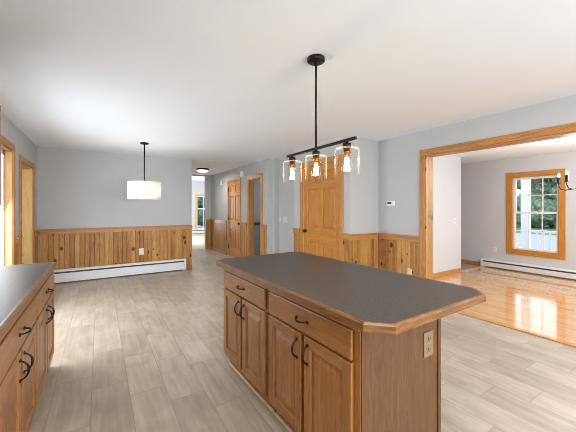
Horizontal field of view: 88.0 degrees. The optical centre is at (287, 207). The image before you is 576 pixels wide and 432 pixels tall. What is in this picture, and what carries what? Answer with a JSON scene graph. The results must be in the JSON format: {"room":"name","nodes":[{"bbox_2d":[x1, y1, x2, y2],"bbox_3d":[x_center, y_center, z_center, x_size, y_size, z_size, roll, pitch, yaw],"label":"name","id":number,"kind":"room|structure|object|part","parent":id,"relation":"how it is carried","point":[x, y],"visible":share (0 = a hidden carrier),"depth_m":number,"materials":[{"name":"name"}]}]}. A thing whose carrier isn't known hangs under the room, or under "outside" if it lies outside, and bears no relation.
{"room":"kitchen","nodes":[
{"label":"kitchen","id":0,"kind":"room"},
{"bbox_2d":[1,112,36,236],"bbox_3d":[-2.040,0.140,1.354,0.120,2.460,9.470,0,0,-32],"label":"wall","id":1,"kind":"structure","parent":0,"point":[24,146],"depth_m":4.09,"materials":[{"name":"grey paint"}]},
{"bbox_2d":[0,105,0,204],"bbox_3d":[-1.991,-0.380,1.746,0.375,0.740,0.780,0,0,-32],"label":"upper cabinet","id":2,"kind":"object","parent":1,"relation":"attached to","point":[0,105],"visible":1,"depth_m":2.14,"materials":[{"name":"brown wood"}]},
{"bbox_2d":[0,135,14,265],"bbox_3d":[-3.045,0.278,2.961,0.140,2.185,2.040,0,0,-32],"label":"door","id":3,"kind":"structure","parent":1,"relation":"in","point":[7,207],"depth_m":3.73,"materials":[{"name":"brown wood"}]},
{"bbox_3d":[-3.077,0.320,2.935,0.057,2.100,1.850,0,0,-32],"label":"vinyl frame","id":4,"kind":"part","parent":3,"relation":"part of","materials":[{"name":"white plastic"}]},
{"bbox_3d":[-2.994,-0.772,2.993,0.020,0.085,2.040,0,0,-32],"label":"head casing","id":5,"kind":"part","parent":3,"relation":"part of","materials":[{"name":"brown wood"}]},
{"bbox_3d":[-3.512,0.320,3.813,0.020,2.100,0.100,0,0,-32],"label":"casing","id":6,"kind":"part","parent":3,"relation":"part of","materials":[{"name":"brown wood"}]},
{"bbox_2d":[19,154,34,263],"bbox_3d":[-4.042,0.315,4.528,0.150,2.110,1.075,0,0,-32],"label":"doorway","id":7,"kind":"structure","parent":1,"relation":"in","point":[26,167],"depth_m":4.87,"materials":[{"name":"brown wood"}]},
{"bbox_3d":[-3.726,0.355,4.151,0.020,2.030,0.100,0,0,-32],"label":"casing","id":8,"kind":"part","parent":7,"relation":"part of","materials":[{"name":"brown wood"}]},
{"bbox_3d":[-3.987,-0.700,4.563,0.020,0.080,1.075,0,0,-32],"label":"head casing","id":9,"kind":"part","parent":7,"relation":"part of","materials":[{"name":"brown wood"}]},
{"bbox_3d":[-4.246,0.355,4.973,0.020,2.030,0.105,0,0,-32],"label":"casing","id":10,"kind":"part","parent":7,"relation":"part of","materials":[{"name":"brown wood"}]},
{"bbox_2d":[15,230,39,264],"bbox_3d":[-3.972,0.876,4.563,0.044,0.987,1.649,0,0,-32],"label":"wainscot","id":11,"kind":"structure","parent":1,"relation":"attached to","point":[18,239],"depth_m":4.06,"materials":[{"name":"brown wood"}]},
{"bbox_3d":[-3.608,0.440,3.992,0.012,0.070,0.295,0,0,-32],"label":"rail","id":12,"kind":"part","parent":11,"relation":"part of","materials":[{"name":"brown wood"}]},
{"bbox_2d":[37,147,191,262],"bbox_3d":[-3.347,0.140,6.059,2.700,2.460,0.120,0,0,-32],"label":"wall","id":13,"kind":"structure","parent":0,"point":[76,188],"depth_m":5.84,"materials":[{"name":"grey paint"}]},
{"bbox_2d":[39,225,191,283],"bbox_3d":[-3.288,0.876,5.998,2.675,0.987,0.044,0,0,-32],"label":"wainscot","id":14,"kind":"structure","parent":13,"relation":"attached to","point":[76,247],"depth_m":5.91,"materials":[{"name":"brown wood"}]},
{"bbox_3d":[-3.288,0.440,5.997,2.675,0.070,0.012,0,0,-32],"label":"rail","id":15,"kind":"part","parent":14,"relation":"part of","materials":[{"name":"brown wood"}]},
{"bbox_2d":[139,248,143,254],"bbox_3d":[-3.028,0.900,6.161,0.085,0.130,0.009,0,0,-32],"label":"power outlet","id":16,"kind":"object","parent":14,"relation":"attached to","point":[141,250],"visible":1,"depth_m":6.16,"materials":[{"name":"white plastic"}]},
{"bbox_2d":[192,181,204,233],"bbox_3d":[-3.561,-0.030,13.112,6.200,2.800,6.270,0,0,-32],"label":"wall","id":17,"kind":"structure","parent":0,"point":[197,187],"depth_m":15.80,"materials":[{"name":"paint"}]},
{"bbox_2d":[195,194,204,229],"bbox_3d":[-4.290,0.245,16.248,1.580,1.950,0.090,0,0,-32],"label":"window","id":18,"kind":"structure","parent":17,"relation":"in","point":[196,195],"depth_m":15.83,"materials":[{"name":"brown wood"}]},
{"bbox_2d":[192,176,204,181],"bbox_3d":[-3.588,-1.460,13.154,6.000,0.100,6.130,0,0,-32],"label":"ceiling","id":19,"kind":"structure","parent":0,"point":[194,178],"depth_m":14.24,"materials":[{"name":"white paint"}]},
{"bbox_2d":[192,174,210,248],"bbox_3d":[-1.925,-0.030,10.526,6.000,2.800,0.150,0,0,-32],"label":"wall","id":20,"kind":"structure","parent":0,"point":[207,177],"depth_m":9.96,"materials":[{"name":"grey paint"}]},
{"bbox_2d":[206,219,209,248],"bbox_3d":[-2.676,0.872,9.935,0.129,0.997,0.044,0,0,-32],"label":"wainscot","id":21,"kind":"structure","parent":20,"relation":"attached to","point":[207,220],"depth_m":9.94,"materials":[{"name":"brown wood"}]},
{"bbox_2d":[211,159,271,254],"bbox_3d":[-1.371,0.140,8.434,0.380,2.460,3.980,0,0,-32],"label":"wall","id":22,"kind":"structure","parent":0,"point":[218,192],"depth_m":7.74,"materials":[{"name":"grey paint"}]},
{"bbox_2d":[227,178,240,256],"bbox_3d":[-1.491,0.282,8.288,0.108,2.175,0.973,0,0,-32],"label":"door","id":23,"kind":"structure","parent":22,"relation":"in","point":[234,189],"depth_m":8.29,"materials":[{"name":"brown wood"}]},
{"bbox_3d":[-1.755,0.307,8.667,0.020,2.125,0.050,0,0,-32],"label":"casing","id":24,"kind":"part","parent":23,"relation":"part of","materials":[{"name":"brown wood"}]},
{"bbox_3d":[-1.582,0.003,8.456,0.016,0.687,0.291,0,0,-32],"label":"panel","id":25,"kind":"part","parent":23,"relation":"part of","materials":[{"name":"brown wood"}]},
{"bbox_3d":[-1.582,0.863,8.456,0.016,0.517,0.291,0,0,-32],"label":"panel","id":26,"kind":"part","parent":23,"relation":"part of","materials":[{"name":"brown wood"}]},
{"bbox_3d":[-1.379,0.003,8.134,0.016,0.687,0.291,0,0,-32],"label":"panel","id":27,"kind":"part","parent":23,"relation":"part of","materials":[{"name":"brown wood"}]},
{"bbox_3d":[-1.379,0.863,8.134,0.016,0.517,0.291,0,0,-32],"label":"panel","id":28,"kind":"part","parent":23,"relation":"part of","materials":[{"name":"brown wood"}]},
{"bbox_3d":[-1.262,0.307,7.887,0.020,2.125,0.050,0,0,-32],"label":"casing","id":29,"kind":"part","parent":23,"relation":"part of","materials":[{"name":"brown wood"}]},
{"bbox_2d":[210,219,266,256],"bbox_3d":[-1.550,0.872,8.320,0.044,0.997,3.980,0,0,-32],"label":"wainscot","id":30,"kind":"structure","parent":22,"relation":"attached to","point":[218,228],"depth_m":8.87,"materials":[{"name":"brown wood"}]},
{"bbox_3d":[-2.209,0.430,9.358,0.012,0.070,1.520,0,0,-32],"label":"rail","id":31,"kind":"part","parent":30,"relation":"part of","materials":[{"name":"brown wood"}]},
{"bbox_2d":[247,173,262,255],"bbox_3d":[-0.754,0.282,7.206,0.150,2.175,0.835,0,0,-32],"label":"doorway","id":32,"kind":"structure","parent":22,"relation":"in","point":[250,179],"depth_m":7.45,"materials":[{"name":"brown wood"}]},
{"bbox_3d":[-1.008,0.328,7.486,0.020,2.085,0.090,0,0,-32],"label":"casing","id":33,"kind":"part","parent":32,"relation":"part of","materials":[{"name":"brown wood"}]},
{"bbox_3d":[-0.809,-0.760,7.171,0.020,0.090,0.835,0,0,-32],"label":"head casing","id":34,"kind":"part","parent":32,"relation":"part of","materials":[{"name":"brown wood"}]},
{"bbox_3d":[-0.610,0.328,6.856,0.020,2.085,0.090,0,0,-32],"label":"casing","id":35,"kind":"part","parent":32,"relation":"part of","materials":[{"name":"brown wood"}]},
{"bbox_2d":[254,159,278,254],"bbox_3d":[0.095,0.140,7.781,1.920,2.460,1.550,0,0,-32],"label":"wall","id":36,"kind":"structure","parent":0,"point":[275,162],"depth_m":6.67,"materials":[{"name":"grey paint"}]},
{"bbox_2d":[279,156,293,252],"bbox_3d":[0.067,0.140,6.385,0.140,2.460,1.020,0,0,-32],"label":"wall","id":37,"kind":"structure","parent":0,"point":[286,185],"depth_m":6.41,"materials":[{"name":"grey paint"}]},
{"bbox_2d":[0,0,575,175],"bbox_3d":[0.843,-1.140,4.953,8.840,0.100,12.470,0,0,-32],"label":"ceiling","id":38,"kind":"structure","parent":0,"point":[220,86],"depth_m":2.36,"materials":[{"name":"white paint"}]},
{"bbox_2d":[127,142,160,199],"bbox_3d":[-2.403,-0.617,4.988,0.516,0.944,0.516,0,0,-32],"label":"drum pendant","id":39,"kind":"object","parent":38,"relation":"hanging from","point":[136,190],"visible":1,"depth_m":4.79,"materials":[{"name":"white fabric"}]},
{"bbox_3d":[-2.403,-0.290,4.988,0.516,0.290,0.516,0,0,-32],"label":"lamp shade","id":40,"kind":"part","parent":39,"relation":"part of","materials":[{"name":"white fabric"}]},
{"bbox_3d":[-2.403,-0.718,4.988,0.022,0.705,0.022,0,0,-32],"label":"stem","id":41,"kind":"part","parent":39,"relation":"part of","materials":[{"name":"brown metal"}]},
{"bbox_2d":[197,168,208,172],"bbox_3d":[-2.365,-1.040,8.266,0.330,0.100,0.330,0,0,-32],"label":"flush ceiling light","id":42,"kind":"object","parent":38,"relation":"attached to","point":[203,170],"visible":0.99,"depth_m":8.15,"materials":[{"name":"white glass"}]},
{"bbox_2d":[287,54,359,179],"bbox_3d":[0.205,-0.648,2.164,0.158,0.880,0.794,0,0,-32],"label":"pendant","id":43,"kind":"object","parent":38,"relation":"hanging from","point":[315,60],"visible":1,"depth_m":2.15,"materials":[{"name":"black metal"}]},
{"bbox_2d":[289,156,295,167],"bbox_3d":[0.035,-0.375,2.433,0.054,0.090,0.054,0,0,-32],"label":"socket","id":44,"kind":"object","parent":43,"relation":"attached to","point":[292,159],"depth_m":2.41,"materials":[{"name":"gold metal"}]},
{"bbox_3d":[0.203,-0.740,2.166,0.015,0.620,0.015,0,0,-32],"label":"stem","id":45,"kind":"part","parent":43,"relation":"part of","materials":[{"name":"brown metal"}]},
{"bbox_2d":[312,150,319,162],"bbox_3d":[0.203,-0.375,2.166,0.054,0.090,0.054,0,0,-32],"label":"socket","id":46,"kind":"object","parent":43,"relation":"attached to","point":[315,154],"depth_m":2.15,"materials":[{"name":"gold metal"}]},
{"bbox_2d":[343,142,350,156],"bbox_3d":[0.374,-0.375,1.896,0.054,0.090,0.054,0,0,-32],"label":"socket","id":47,"kind":"object","parent":43,"relation":"attached to","point":[346,145],"depth_m":1.88,"materials":[{"name":"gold metal"}]},
{"bbox_2d":[556,170,575,190],"bbox_3d":[4.207,-0.649,4.105,0.705,0.879,0.790,0,0,-32],"label":"chandelier","id":48,"kind":"object","parent":38,"relation":"hanging from","point":[566,171],"visible":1,"depth_m":4.11,"materials":[{"name":"black metal"}]},
{"bbox_2d":[29,233,575,431],"bbox_3d":[-0.808,1.418,7.535,8.810,0.104,18.600,0,0,-32],"label":"floor","id":49,"kind":"structure","parent":0,"point":[142,352],"depth_m":2.70,"materials":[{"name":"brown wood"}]},
{"bbox_2d":[0,293,35,431],"bbox_3d":[-1.573,0.940,1.343,0.645,0.859,0.863,0,0,-32],"label":"base cabinet","id":50,"kind":"object","parent":49,"relation":"on","point":[18,344],"visible":0.9,"depth_m":1.44,"materials":[{"name":"brown wood"}]},
{"bbox_3d":[-1.229,0.974,1.309,0.014,0.426,0.288,0,0,-32],"label":"panel","id":51,"kind":"part","parent":50,"relation":"part of","materials":[{"name":"brown wood"}]},
{"bbox_3d":[-1.229,0.974,1.310,0.019,0.536,0.398,0,0,-32],"label":"door","id":52,"kind":"part","parent":50,"relation":"part of","materials":[{"name":"brown wood"}]},
{"bbox_3d":[-1.353,0.890,1.483,0.036,0.760,0.863,0,0,-32],"label":"frame","id":53,"kind":"part","parent":50,"relation":"part of","materials":[{"name":"brown wood"}]},
{"bbox_3d":[-1.343,0.619,1.489,0.019,0.148,0.823,0,0,-32],"label":"drawer","id":54,"kind":"part","parent":50,"relation":"part of","materials":[{"name":"brown wood"}]},
{"bbox_3d":[-1.292,0.796,1.465,0.040,0.119,0.018,0,0,-32],"label":"handle","id":55,"kind":"part","parent":50,"relation":"part of","materials":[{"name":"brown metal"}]},
{"bbox_3d":[-1.318,0.619,1.505,0.040,0.019,0.118,0,0,-32],"label":"handle","id":56,"kind":"part","parent":50,"relation":"part of","materials":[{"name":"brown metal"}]},
{"bbox_3d":[-1.456,0.974,1.669,0.019,0.536,0.398,0,0,-32],"label":"door","id":57,"kind":"part","parent":50,"relation":"part of","materials":[{"name":"brown wood"}]},
{"bbox_3d":[-1.343,0.796,1.546,0.040,0.119,0.018,0,0,-32],"label":"handle","id":58,"kind":"part","parent":50,"relation":"part of","materials":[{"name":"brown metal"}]},
{"bbox_3d":[-1.457,0.974,1.669,0.014,0.426,0.288,0,0,-32],"label":"panel","id":59,"kind":"part","parent":50,"relation":"part of","materials":[{"name":"brown wood"}]},
{"bbox_2d":[34,269,54,404],"bbox_3d":[-2.036,0.940,2.075,0.645,0.860,0.863,0,0,-32],"label":"base cabinet","id":60,"kind":"object","parent":49,"relation":"on","point":[45,311],"visible":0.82,"depth_m":2.12,"materials":[{"name":"brown wood"}]},
{"bbox_2d":[0,262,55,339],"bbox_3d":[-1.595,0.489,1.343,0.615,0.039,2.615,0,0,-32],"label":"countertop","id":61,"kind":"structure","parent":60,"relation":"on","point":[19,284],"depth_m":1.81,"materials":[{"name":"grey laminate"}]},
{"bbox_3d":[-1.691,0.974,2.041,0.019,0.536,0.398,0,0,-32],"label":"door","id":62,"kind":"part","parent":60,"relation":"part of","materials":[{"name":"brown wood"}]},
{"bbox_3d":[-1.692,0.974,2.040,0.014,0.426,0.288,0,0,-32],"label":"panel","id":63,"kind":"part","parent":60,"relation":"part of","materials":[{"name":"brown wood"}]},
{"bbox_3d":[-1.805,0.619,2.220,0.019,0.148,0.823,0,0,-32],"label":"drawer","id":64,"kind":"part","parent":60,"relation":"part of","materials":[{"name":"brown wood"}]},
{"bbox_3d":[-1.755,0.796,2.196,0.040,0.119,0.018,0,0,-32],"label":"handle","id":65,"kind":"part","parent":60,"relation":"part of","materials":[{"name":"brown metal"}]},
{"bbox_3d":[-1.919,0.974,2.400,0.019,0.536,0.398,0,0,-32],"label":"door","id":66,"kind":"part","parent":60,"relation":"part of","materials":[{"name":"brown wood"}]},
{"bbox_3d":[-1.919,0.974,2.400,0.014,0.426,0.288,0,0,-32],"label":"panel","id":67,"kind":"part","parent":60,"relation":"part of","materials":[{"name":"brown wood"}]},
{"bbox_2d":[53,258,185,282],"bbox_3d":[-3.280,1.244,5.953,2.420,0.252,0.068,0,0,-32],"label":"baseboard heater","id":68,"kind":"object","parent":49,"relation":"on","point":[95,272],"visible":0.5,"depth_m":5.86,"materials":[{"name":"white metal"}]},
{"bbox_2d":[53,259,183,271],"bbox_3d":[-3.280,1.138,5.952,2.330,0.036,0.059,0,0,-32],"label":"hood","id":69,"kind":"object","parent":68,"relation":"attached to","point":[140,264],"depth_m":5.92,"materials":[{"name":"white metal"}]},
{"bbox_2d":[192,229,204,233],"bbox_3d":[-4.219,1.254,16.210,3.400,0.222,0.068,0,0,-32],"label":"baseboard heater","id":70,"kind":"object","parent":49,"relation":"on","point":[198,230],"visible":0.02,"depth_m":15.86,"materials":[{"name":"white metal"}]},
{"bbox_2d":[223,269,275,412],"bbox_3d":[-0.110,0.940,2.432,0.668,0.859,0.765,0,0,-34],"label":"base cabinet","id":71,"kind":"object","parent":49,"relation":"on","point":[246,302],"visible":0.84,"depth_m":2.19,"materials":[{"name":"brown wood"}]},
{"bbox_3d":[-0.452,0.965,2.431,0.014,0.444,0.238,0,0,-34],"label":"panel","id":72,"kind":"part","parent":71,"relation":"part of","materials":[{"name":"brown wood"}]},
{"bbox_3d":[-0.453,0.965,2.431,0.019,0.554,0.348,0,0,-34],"label":"door","id":73,"kind":"part","parent":71,"relation":"part of","materials":[{"name":"brown wood"}]},
{"bbox_3d":[-0.348,0.607,2.274,0.019,0.137,0.725,0,0,-34],"label":"drawer","id":74,"kind":"part","parent":71,"relation":"part of","materials":[{"name":"brown wood"}]},
{"bbox_3d":[-0.304,1.359,2.303,0.014,0.021,0.765,0,0,-34],"label":"shoe moulding","id":75,"kind":"part","parent":71,"relation":"part of","materials":[{"name":"beige wood"}]},
{"bbox_3d":[-0.244,0.965,2.118,0.014,0.444,0.238,0,0,-34],"label":"panel","id":76,"kind":"part","parent":71,"relation":"part of","materials":[{"name":"brown wood"}]},
{"bbox_3d":[-0.245,0.965,2.117,0.019,0.554,0.348,0,0,-34],"label":"door","id":77,"kind":"part","parent":71,"relation":"part of","materials":[{"name":"brown wood"}]},
{"bbox_2d":[216,252,485,334],"bbox_3d":[0.230,0.489,2.199,0.952,0.039,1.899,0,0,-34],"label":"countertop","id":78,"kind":"structure","parent":71,"relation":"on","point":[364,298],"depth_m":1.70,"materials":[{"name":"grey laminate"}]},
{"bbox_2d":[267,289,440,431],"bbox_3d":[0.332,0.940,1.767,0.670,0.860,0.804,0,0,-34],"label":"base cabinet","id":79,"kind":"object","parent":49,"relation":"on","point":[327,374],"visible":0.9,"depth_m":1.49,"materials":[{"name":"brown wood"}]},
{"bbox_3d":[0.132,1.359,1.644,0.014,0.021,0.789,0,0,-34],"label":"shoe moulding","id":80,"kind":"part","parent":79,"relation":"part of","materials":[{"name":"beige wood"}]},
{"bbox_3d":[-0.021,0.965,1.781,0.014,0.444,0.242,0,0,-34],"label":"panel","id":81,"kind":"part","parent":79,"relation":"part of","materials":[{"name":"brown wood"}]},
{"bbox_3d":[-0.021,0.965,1.780,0.019,0.554,0.352,0,0,-34],"label":"door","id":82,"kind":"part","parent":79,"relation":"part of","materials":[{"name":"brown wood"}]},
{"bbox_3d":[0.033,0.778,1.647,0.038,0.119,0.018,0,0,-34],"label":"handle","id":83,"kind":"part","parent":79,"relation":"part of","materials":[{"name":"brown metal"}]},
{"bbox_3d":[0.060,0.607,1.607,0.038,0.019,0.118,0,0,-34],"label":"handle","id":84,"kind":"part","parent":79,"relation":"part of","materials":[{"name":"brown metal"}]},
{"bbox_3d":[0.086,0.778,1.567,0.038,0.119,0.018,0,0,-34],"label":"handle","id":85,"kind":"part","parent":79,"relation":"part of","materials":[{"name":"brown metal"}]},
{"bbox_3d":[0.083,0.607,1.622,0.019,0.137,0.731,0,0,-34],"label":"drawer","id":86,"kind":"part","parent":79,"relation":"part of","materials":[{"name":"brown wood"}]},
{"bbox_3d":[0.099,0.890,1.621,0.036,0.760,0.789,0,0,-34],"label":"frame","id":87,"kind":"part","parent":79,"relation":"part of","materials":[{"name":"brown wood"}]},
{"bbox_3d":[0.189,0.965,1.464,0.014,0.444,0.242,0,0,-34],"label":"panel","id":88,"kind":"part","parent":79,"relation":"part of","materials":[{"name":"brown wood"}]},
{"bbox_3d":[0.188,0.965,1.464,0.019,0.554,0.352,0,0,-34],"label":"door","id":89,"kind":"part","parent":79,"relation":"part of","materials":[{"name":"brown wood"}]},
{"bbox_3d":[0.572,0.940,1.458,0.608,0.859,0.005,0,0,-34],"label":"panel","id":90,"kind":"part","parent":79,"relation":"part of","materials":[{"name":"brown wood"}]},
{"bbox_2d":[423,330,432,357],"bbox_3d":[0.733,0.710,1.557,0.080,0.128,0.006,0,0,-34],"label":"power outlet","id":91,"kind":"object","parent":79,"relation":"attached to","point":[427,334],"depth_m":1.55,"materials":[{"name":"beige plastic"}]},
{"bbox_2d":[480,258,575,278],"bbox_3d":[5.884,1.272,4.905,0.068,0.187,5.000,0,0,-32],"label":"baseboard heater","id":92,"kind":"object","parent":49,"relation":"on","point":[551,271],"visible":1,"depth_m":6.19,"materials":[{"name":"white metal"}]},
{"bbox_2d":[483,258,575,272],"bbox_3d":[5.884,1.198,4.905,0.059,0.036,4.910,0,0,-32],"label":"cover","id":93,"kind":"object","parent":92,"relation":"attached to","point":[530,266],"depth_m":6.21,"materials":[{"name":"white metal"}]},
{"bbox_2d":[294,136,378,252],"bbox_3d":[0.803,0.140,5.348,0.645,2.460,1.520,0,0,-32],"label":"wall","id":94,"kind":"structure","parent":0,"point":[361,183],"depth_m":4.73,"materials":[{"name":"grey paint"}]},
{"bbox_2d":[300,154,342,260],"bbox_3d":[0.560,0.265,5.149,0.108,2.210,1.177,0,0,-32],"label":"door","id":95,"kind":"structure","parent":94,"relation":"in","point":[323,198],"depth_m":5.10,"materials":[{"name":"brown wood"}]},
{"bbox_3d":[0.251,0.307,5.599,0.020,2.125,0.085,0,0,-32],"label":"casing","id":96,"kind":"part","parent":95,"relation":"part of","materials":[{"name":"brown wood"}]},
{"bbox_3d":[0.453,-0.549,5.340,0.016,0.180,0.335,0,0,-32],"label":"panel","id":97,"kind":"part","parent":95,"relation":"part of","materials":[{"name":"brown wood"}]},
{"bbox_3d":[0.453,0.003,5.340,0.016,0.687,0.335,0,0,-32],"label":"panel","id":98,"kind":"part","parent":95,"relation":"part of","materials":[{"name":"brown wood"}]},
{"bbox_3d":[0.453,0.863,5.340,0.016,0.517,0.335,0,0,-32],"label":"panel","id":99,"kind":"part","parent":95,"relation":"part of","materials":[{"name":"brown wood"}]},
{"bbox_3d":[0.543,-0.797,5.137,0.020,0.085,1.177,0,0,-32],"label":"head casing","id":100,"kind":"part","parent":95,"relation":"part of","materials":[{"name":"brown wood"}]},
{"bbox_3d":[0.688,-0.549,4.969,0.016,0.180,0.335,0,0,-32],"label":"panel","id":101,"kind":"part","parent":95,"relation":"part of","materials":[{"name":"brown wood"}]},
{"bbox_3d":[0.688,0.003,4.969,0.016,0.687,0.335,0,0,-32],"label":"panel","id":102,"kind":"part","parent":95,"relation":"part of","materials":[{"name":"brown wood"}]},
{"bbox_3d":[0.688,0.863,4.969,0.016,0.517,0.335,0,0,-32],"label":"panel","id":103,"kind":"part","parent":95,"relation":"part of","materials":[{"name":"brown wood"}]},
{"bbox_3d":[0.835,0.307,4.676,0.020,2.125,0.085,0,0,-32],"label":"casing","id":104,"kind":"part","parent":95,"relation":"part of","materials":[{"name":"brown wood"}]},
{"bbox_2d":[293,228,350,261],"bbox_3d":[0.517,0.881,5.155,0.044,0.977,1.540,0,0,-32],"label":"wainscot","id":105,"kind":"structure","parent":94,"relation":"attached to","point":[346,237],"depth_m":4.60,"materials":[{"name":"brown wood"}]},
{"bbox_3d":[0.887,0.450,4.566,0.012,0.070,0.148,0,0,-32],"label":"rail","id":106,"kind":"part","parent":105,"relation":"part of","materials":[{"name":"brown wood"}]},
{"bbox_2d":[349,233,378,267],"bbox_3d":[1.194,0.886,4.668,0.619,0.967,0.044,0,0,-32],"label":"wainscot","id":107,"kind":"structure","parent":94,"relation":"attached to","point":[364,247],"depth_m":4.68,"materials":[{"name":"brown wood"}]},
{"bbox_3d":[1.194,0.460,4.667,0.619,0.070,0.012,0,0,-32],"label":"rail","id":108,"kind":"part","parent":107,"relation":"part of","materials":[{"name":"brown wood"}]},
{"bbox_2d":[197,224,555,250],"bbox_3d":[5.197,2.055,26.953,18.400,0.130,80.000,0,0,-32],"label":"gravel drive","id":109,"kind":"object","parent":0,"point":[518,235],"depth_m":17.70,"materials":[{"name":"grey gravel"}]},
{"bbox_2d":[433,155,460,272],"bbox_3d":[2.845,0.140,7.096,1.933,2.460,4.563,0,0,10],"label":"wall","id":110,"kind":"structure","parent":0,"point":[446,168],"depth_m":6.06,"materials":[{"name":"paint"}]},
{"bbox_2d":[433,259,485,277],"bbox_3d":[2.406,1.320,7.074,3.630,0.090,2.615,0,0,-32],"label":"baseboard","id":111,"kind":"structure","parent":110,"relation":"attached to","point":[444,273],"depth_m":6.29,"materials":[{"name":"brown wood"}]},
{"bbox_2d":[379,94,575,235],"bbox_3d":[3.049,0.140,2.532,0.140,2.460,6.020,0,0,-32],"label":"wall","id":112,"kind":"structure","parent":0,"point":[399,157],"depth_m":4.28,"materials":[{"name":"grey paint"}]},
{"bbox_2d":[387,201,394,205],"bbox_3d":[1.607,-0.075,4.655,0.027,0.076,0.150,0,0,-32],"label":"thermostat","id":113,"kind":"object","parent":112,"relation":"attached to","point":[389,203],"visible":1,"depth_m":4.64,"materials":[{"name":"white plastic"}]},
{"bbox_2d":[378,233,419,276],"bbox_3d":[1.665,0.886,4.546,0.044,0.967,0.754,0,0,-32],"label":"wainscot","id":114,"kind":"structure","parent":112,"relation":"attached to","point":[396,252],"depth_m":4.52,"materials":[{"name":"brown wood"}]},
{"bbox_3d":[1.663,0.460,4.545,0.012,0.070,0.754,0,0,-32],"label":"rail","id":115,"kind":"part","parent":114,"relation":"part of","materials":[{"name":"brown wood"}]},
{"bbox_2d":[407,268,411,274],"bbox_3d":[1.780,0.945,4.362,0.009,0.116,0.072,0,0,-32],"label":"power outlet","id":116,"kind":"object","parent":114,"relation":"attached to","point":[409,271],"visible":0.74,"depth_m":4.36,"materials":[{"name":"beige plastic"}]},
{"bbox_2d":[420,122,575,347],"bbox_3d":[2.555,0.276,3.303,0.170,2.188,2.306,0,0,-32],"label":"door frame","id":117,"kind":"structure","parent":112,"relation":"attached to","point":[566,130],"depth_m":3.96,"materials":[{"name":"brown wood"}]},
{"bbox_3d":[1.896,0.315,4.204,0.020,2.110,0.078,0,0,-32],"label":"casing","id":118,"kind":"part","parent":117,"relation":"part of","materials":[{"name":"brown wood"}]},
{"bbox_3d":[2.492,-0.779,3.262,0.020,0.078,2.306,0,0,-32],"label":"head casing","id":119,"kind":"part","parent":117,"relation":"part of","materials":[{"name":"brown wood"}]},
{"bbox_2d":[461,151,575,279],"bbox_3d":[5.576,0.140,5.598,0.150,2.460,8.500,0,0,-32],"label":"wall","id":120,"kind":"structure","parent":0,"point":[483,184],"depth_m":6.76,"materials":[{"name":"paint"}]},
{"bbox_2d":[506,168,565,259],"bbox_3d":[5.151,0.120,6.216,0.133,1.772,0.992,0,0,-32],"label":"window","id":121,"kind":"structure","parent":120,"relation":"in","point":[560,253],"depth_m":6.17,"materials":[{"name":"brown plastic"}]},
{"bbox_3d":[4.864,0.120,6.565,0.020,1.772,0.096,0,0,-32],"label":"casing","id":122,"kind":"part","parent":121,"relation":"part of","materials":[{"name":"brown wood"}]},
{"bbox_3d":[5.103,-0.718,6.186,0.020,0.096,0.800,0,0,-32],"label":"head casing","id":123,"kind":"part","parent":121,"relation":"part of","materials":[{"name":"brown wood"}]},
{"bbox_3d":[5.103,0.958,6.186,0.020,0.096,0.800,0,0,-32],"label":"apron casing","id":124,"kind":"part","parent":121,"relation":"part of","materials":[{"name":"brown wood"}]},
{"bbox_3d":[5.170,0.488,6.229,0.028,0.816,0.772,0,0,-32],"label":"sash","id":125,"kind":"part","parent":121,"relation":"part of","materials":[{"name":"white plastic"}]},
{"bbox_3d":[5.196,-0.268,6.245,0.028,0.776,0.772,0,0,-32],"label":"sash","id":126,"kind":"part","parent":121,"relation":"part of","materials":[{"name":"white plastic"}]},
{"bbox_3d":[5.343,0.120,5.808,0.020,1.772,0.096,0,0,-32],"label":"casing","id":127,"kind":"part","parent":121,"relation":"part of","materials":[{"name":"brown wood"}]},
{"bbox_2d":[516,224,555,234],"bbox_3d":[33.825,2.055,56.894,62.000,0.130,120.000,0,0,-32],"label":"lawn","id":128,"kind":"structure","parent":0,"point":[545,228],"depth_m":27.58,"materials":[{"name":"green plant"}]},
{"bbox_2d":[516,176,556,227],"bbox_3d":[26.446,-2.592,30.551,6.251,9.362,7.200,0,0,31],"label":"tree","id":129,"kind":"object","parent":128,"relation":"on","point":[549,201],"visible":0.27,"depth_m":29.05,"materials":[{"name":"green plant"}]},
{"bbox_2d":[548,175,556,182],"bbox_3d":[41.652,-4.729,41.377,9.303,13.630,9.838,0,0,-32],"label":"tree","id":130,"kind":"object","parent":128,"relation":"on","point":[554,180],"visible":0.02,"depth_m":41.13,"materials":[{"name":"green plant"}]},
{"label":"outside","id":131,"kind":"structure","parent":0,"visible":0},
{"bbox_3d":[5.520,1.510,7.633,1.910,0.120,11.000,0,0,-32],"label":"floor","id":132,"kind":"structure","parent":131,"visible":0},
{"bbox_2d":[521,177,530,247],"bbox_3d":[6.238,0.200,7.815,0.200,2.500,0.200,0,0,-32],"label":"porch post","id":133,"kind":"object","parent":132,"relation":"on","point":[524,183],"visible":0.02,"depth_m":7.77,"materials":[{"name":"white paint"}]},
{"bbox_2d":[530,230,555,249],"bbox_3d":[7.541,0.970,5.755,0.090,0.800,4.665,0,0,-32],"label":"porch railing","id":134,"kind":"object","parent":133,"relation":"attached to","point":[530,230],"visible":0.37,"depth_m":7.49,"materials":[{"name":"white paint"}]},
{"bbox_3d":[7.541,0.600,5.755,0.090,0.060,4.665,0,0,-32],"label":"rail","id":135,"kind":"part","parent":134,"relation":"part of","materials":[{"name":"white paint"}]},
{"bbox_3d":[-10.442,2.055,29.603,26.000,0.130,28.800,0,0,-32],"label":"ground","id":136,"kind":"structure","parent":0,"visible":0},
{"bbox_2d":[197,197,204,224],"bbox_3d":[-7.558,-1.066,29.588,5.045,6.318,5.137,0,0,-32],"label":"tree","id":137,"kind":"object","parent":136,"relation":"on","point":[199,199],"visible":0.07,"depth_m":27.59,"materials":[{"name":"green plant"}]}
]}

